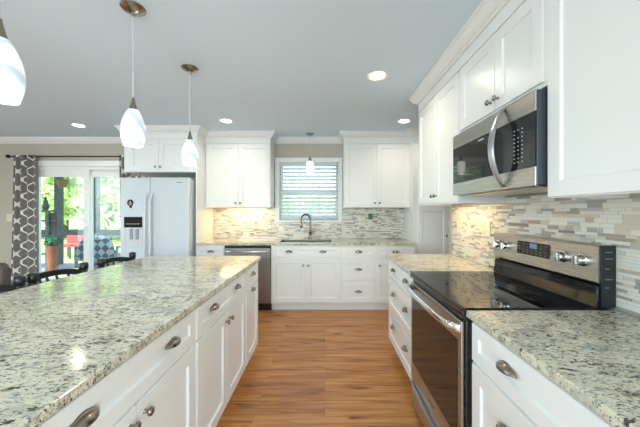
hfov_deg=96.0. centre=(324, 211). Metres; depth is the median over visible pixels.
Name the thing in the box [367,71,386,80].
recessed light
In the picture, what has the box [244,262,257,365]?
base cabinet
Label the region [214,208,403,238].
tile backsplash
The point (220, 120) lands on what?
recessed light
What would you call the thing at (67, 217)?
tree
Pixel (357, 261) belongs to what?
base cabinet
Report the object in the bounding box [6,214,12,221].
light switch
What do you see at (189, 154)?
pendant lamp
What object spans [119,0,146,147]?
pendant lamp
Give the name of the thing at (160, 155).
upper cabinet
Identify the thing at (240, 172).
upper cabinet
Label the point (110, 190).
tree
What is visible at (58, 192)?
frame
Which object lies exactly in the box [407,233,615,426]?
range
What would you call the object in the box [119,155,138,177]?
curtain
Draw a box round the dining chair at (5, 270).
[0,263,10,293]
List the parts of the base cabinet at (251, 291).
drawer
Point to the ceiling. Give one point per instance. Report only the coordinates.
(288, 68)
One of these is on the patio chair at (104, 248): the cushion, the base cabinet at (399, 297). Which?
the cushion
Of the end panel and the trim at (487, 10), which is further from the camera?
the end panel
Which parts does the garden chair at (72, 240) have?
leg, seat, backrest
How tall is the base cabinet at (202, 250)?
0.884 m
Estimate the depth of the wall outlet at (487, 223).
2.17 m
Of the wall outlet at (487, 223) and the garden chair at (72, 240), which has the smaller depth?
the wall outlet at (487, 223)
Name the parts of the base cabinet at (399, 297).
drawer, drawer, drawer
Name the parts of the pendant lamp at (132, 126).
lamp shade, cord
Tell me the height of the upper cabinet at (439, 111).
1.078 m
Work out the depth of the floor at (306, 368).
2.30 m
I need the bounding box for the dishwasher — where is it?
[224,245,271,309]
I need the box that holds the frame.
[41,177,119,264]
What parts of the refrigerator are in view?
dispenser frame, control panel, door, handle, handle, door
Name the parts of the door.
sliding panel, frame, sliding panel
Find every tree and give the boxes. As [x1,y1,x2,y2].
[41,177,118,237]
[41,177,119,239]
[283,196,296,214]
[300,196,334,214]
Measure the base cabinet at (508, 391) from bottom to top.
0.884 m
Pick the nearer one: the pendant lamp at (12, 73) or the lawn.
the pendant lamp at (12, 73)
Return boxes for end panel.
[196,133,213,255]
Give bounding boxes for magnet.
[127,199,132,207]
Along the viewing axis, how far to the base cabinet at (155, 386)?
1.00 m
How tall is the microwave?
0.409 m
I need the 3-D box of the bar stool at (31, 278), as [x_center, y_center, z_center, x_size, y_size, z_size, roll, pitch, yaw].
[-1.702,0.862,2.020,0.524,0.942,0.449,0,0,0]
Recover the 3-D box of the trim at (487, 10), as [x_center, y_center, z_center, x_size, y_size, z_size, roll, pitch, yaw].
[1.049,-1.091,1.555,0.404,0.087,2.710,0,0,0]
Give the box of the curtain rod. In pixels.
[5,155,120,157]
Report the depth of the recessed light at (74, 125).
3.79 m
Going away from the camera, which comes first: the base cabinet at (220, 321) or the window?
the base cabinet at (220, 321)
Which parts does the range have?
handle, storage drawer, handle, door glass, oven door, rail, control knob, control knob, vent panel, control knob, control knob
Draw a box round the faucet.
[300,213,314,238]
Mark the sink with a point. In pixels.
(282, 240)
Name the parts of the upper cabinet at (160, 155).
door, door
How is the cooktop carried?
in the range
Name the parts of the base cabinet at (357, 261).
drawer, drawer, drawer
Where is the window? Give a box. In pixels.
[275,158,341,221]
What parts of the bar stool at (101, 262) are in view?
post, crest rail, post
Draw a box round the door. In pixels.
[35,161,144,283]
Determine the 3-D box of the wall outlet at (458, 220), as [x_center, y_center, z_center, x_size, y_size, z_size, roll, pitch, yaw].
[1.235,0.132,2.660,0.007,0.116,0.072,0,0,0]
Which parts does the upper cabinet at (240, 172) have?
door, door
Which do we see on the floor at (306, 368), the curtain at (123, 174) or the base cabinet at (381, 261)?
the base cabinet at (381, 261)
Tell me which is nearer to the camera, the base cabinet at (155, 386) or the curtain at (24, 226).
the base cabinet at (155, 386)
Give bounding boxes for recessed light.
[70,124,86,127]
[219,119,232,122]
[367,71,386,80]
[397,119,410,122]
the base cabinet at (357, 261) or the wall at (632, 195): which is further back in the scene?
the base cabinet at (357, 261)
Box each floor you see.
[41,263,79,282]
[216,309,422,426]
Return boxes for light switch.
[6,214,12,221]
[264,216,270,223]
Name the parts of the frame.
post, rail, post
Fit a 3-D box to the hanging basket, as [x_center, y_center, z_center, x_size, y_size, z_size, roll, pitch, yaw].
[-6.520,-1.088,7.150,0.260,1.000,0.260,0,0,0]
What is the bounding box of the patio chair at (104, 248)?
[74,234,119,269]
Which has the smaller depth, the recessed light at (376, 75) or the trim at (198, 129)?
the recessed light at (376, 75)
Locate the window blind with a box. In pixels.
[280,162,337,218]
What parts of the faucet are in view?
spout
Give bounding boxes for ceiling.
[0,0,481,136]
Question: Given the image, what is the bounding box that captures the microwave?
[453,89,547,195]
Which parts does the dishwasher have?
handle, kick plate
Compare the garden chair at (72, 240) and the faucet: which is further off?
the garden chair at (72, 240)
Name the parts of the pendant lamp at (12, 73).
lamp shade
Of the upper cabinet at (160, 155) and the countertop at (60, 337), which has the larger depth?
the upper cabinet at (160, 155)
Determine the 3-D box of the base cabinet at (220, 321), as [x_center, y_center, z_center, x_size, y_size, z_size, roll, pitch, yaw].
[-0.949,0.890,1.810,0.732,0.884,0.864,0,0,0]
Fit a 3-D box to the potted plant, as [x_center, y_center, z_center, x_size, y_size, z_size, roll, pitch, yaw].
[-5.932,0.928,6.255,0.321,0.867,0.336,0,0,0]
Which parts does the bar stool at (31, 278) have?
post, crest rail, post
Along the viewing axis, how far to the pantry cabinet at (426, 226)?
3.98 m
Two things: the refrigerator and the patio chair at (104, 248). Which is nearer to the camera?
the refrigerator
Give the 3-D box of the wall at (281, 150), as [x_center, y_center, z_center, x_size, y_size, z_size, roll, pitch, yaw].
[-1.560,0.099,4.510,9.120,2.467,0.120,0,0,0]
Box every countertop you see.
[0,256,260,426]
[195,239,416,244]
[386,254,496,273]
[466,310,639,426]
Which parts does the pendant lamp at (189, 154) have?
lamp shade, cord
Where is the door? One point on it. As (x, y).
(88, 170)
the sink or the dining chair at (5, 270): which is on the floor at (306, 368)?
the dining chair at (5, 270)
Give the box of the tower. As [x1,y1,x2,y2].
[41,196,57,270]
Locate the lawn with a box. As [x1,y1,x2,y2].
[41,219,119,262]
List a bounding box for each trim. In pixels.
[0,125,418,143]
[409,0,509,105]
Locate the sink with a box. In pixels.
[280,240,331,241]
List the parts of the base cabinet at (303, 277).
door, drawer, door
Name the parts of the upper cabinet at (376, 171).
door, door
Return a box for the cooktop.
[410,271,595,310]
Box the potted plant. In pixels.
[43,235,61,270]
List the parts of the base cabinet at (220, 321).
door, cup pull, drawer, door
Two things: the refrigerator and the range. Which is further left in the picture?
the refrigerator
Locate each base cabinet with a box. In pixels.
[38,309,194,426]
[194,272,245,426]
[197,245,224,255]
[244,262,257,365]
[271,245,340,309]
[341,245,374,309]
[375,245,415,309]
[389,260,412,381]
[472,322,614,426]
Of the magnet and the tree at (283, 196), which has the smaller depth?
the magnet
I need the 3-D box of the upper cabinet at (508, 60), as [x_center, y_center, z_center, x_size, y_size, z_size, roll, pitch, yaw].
[1.069,-0.832,1.592,0.361,0.604,0.788,0,0,0]
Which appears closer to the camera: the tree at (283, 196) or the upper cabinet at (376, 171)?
the upper cabinet at (376, 171)
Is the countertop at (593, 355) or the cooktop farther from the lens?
the cooktop
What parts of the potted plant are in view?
pot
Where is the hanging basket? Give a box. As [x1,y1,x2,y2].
[55,177,68,187]
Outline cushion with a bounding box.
[75,234,114,260]
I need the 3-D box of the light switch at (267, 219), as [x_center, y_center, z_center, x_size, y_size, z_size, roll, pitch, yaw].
[-0.885,0.127,4.434,0.118,0.116,0.009,0,0,0]
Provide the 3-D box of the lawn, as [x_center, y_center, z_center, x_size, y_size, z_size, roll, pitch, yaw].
[-10.000,1.742,37.290,100.000,0.020,65.420,0,0,0]
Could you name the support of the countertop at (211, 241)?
on the base cabinet at (303, 277)
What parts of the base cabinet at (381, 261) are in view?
door, drawer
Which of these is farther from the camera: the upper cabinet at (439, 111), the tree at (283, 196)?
the tree at (283, 196)
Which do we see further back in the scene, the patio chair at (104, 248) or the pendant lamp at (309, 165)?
the patio chair at (104, 248)
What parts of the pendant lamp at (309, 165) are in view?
lamp shade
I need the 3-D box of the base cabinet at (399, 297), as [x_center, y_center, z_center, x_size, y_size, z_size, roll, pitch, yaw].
[0.911,0.890,2.396,0.647,0.884,0.808,0,0,0]
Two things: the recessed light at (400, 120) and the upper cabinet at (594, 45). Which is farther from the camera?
the recessed light at (400, 120)
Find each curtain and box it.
[11,155,37,286]
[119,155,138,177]
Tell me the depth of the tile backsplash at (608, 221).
1.48 m
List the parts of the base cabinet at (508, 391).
cup pull, drawer, cup pull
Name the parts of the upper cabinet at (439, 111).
door, door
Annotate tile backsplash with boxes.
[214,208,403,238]
[452,194,639,316]
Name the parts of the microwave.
door glass, handle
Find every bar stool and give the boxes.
[0,275,25,291]
[26,262,88,286]
[97,252,135,268]
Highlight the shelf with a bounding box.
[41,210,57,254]
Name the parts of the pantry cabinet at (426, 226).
door, door, door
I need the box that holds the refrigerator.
[120,178,195,262]
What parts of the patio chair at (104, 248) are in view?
arm, arm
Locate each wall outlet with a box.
[235,215,239,222]
[457,219,460,231]
[485,221,490,236]
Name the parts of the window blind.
rail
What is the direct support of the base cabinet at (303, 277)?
on the floor at (306, 368)
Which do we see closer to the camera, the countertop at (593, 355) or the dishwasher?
the countertop at (593, 355)
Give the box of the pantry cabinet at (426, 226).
[404,135,448,253]
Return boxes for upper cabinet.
[124,133,195,176]
[205,138,274,207]
[343,138,409,207]
[418,60,505,205]
[458,0,547,132]
[548,0,639,197]
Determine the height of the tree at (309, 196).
3.416 m
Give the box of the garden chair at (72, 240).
[64,235,83,258]
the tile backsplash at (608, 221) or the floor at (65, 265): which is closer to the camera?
the tile backsplash at (608, 221)
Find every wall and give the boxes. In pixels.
[0,144,342,267]
[449,192,639,317]
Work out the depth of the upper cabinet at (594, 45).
1.00 m
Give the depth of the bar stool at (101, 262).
2.64 m
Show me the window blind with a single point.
(282, 164)
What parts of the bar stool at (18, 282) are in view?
crest rail, post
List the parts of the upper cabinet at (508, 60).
door, knob, door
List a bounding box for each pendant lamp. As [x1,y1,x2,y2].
[0,0,25,104]
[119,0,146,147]
[181,64,198,165]
[306,133,313,174]
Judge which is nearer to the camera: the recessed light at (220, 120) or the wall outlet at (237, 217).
the recessed light at (220, 120)
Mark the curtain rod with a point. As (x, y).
(6, 156)
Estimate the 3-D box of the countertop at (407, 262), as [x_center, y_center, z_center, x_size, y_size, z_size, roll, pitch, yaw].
[0.919,0.433,2.414,0.638,0.030,0.852,0,0,0]
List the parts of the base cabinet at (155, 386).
cup pull, door, knob, knob, door, cup pull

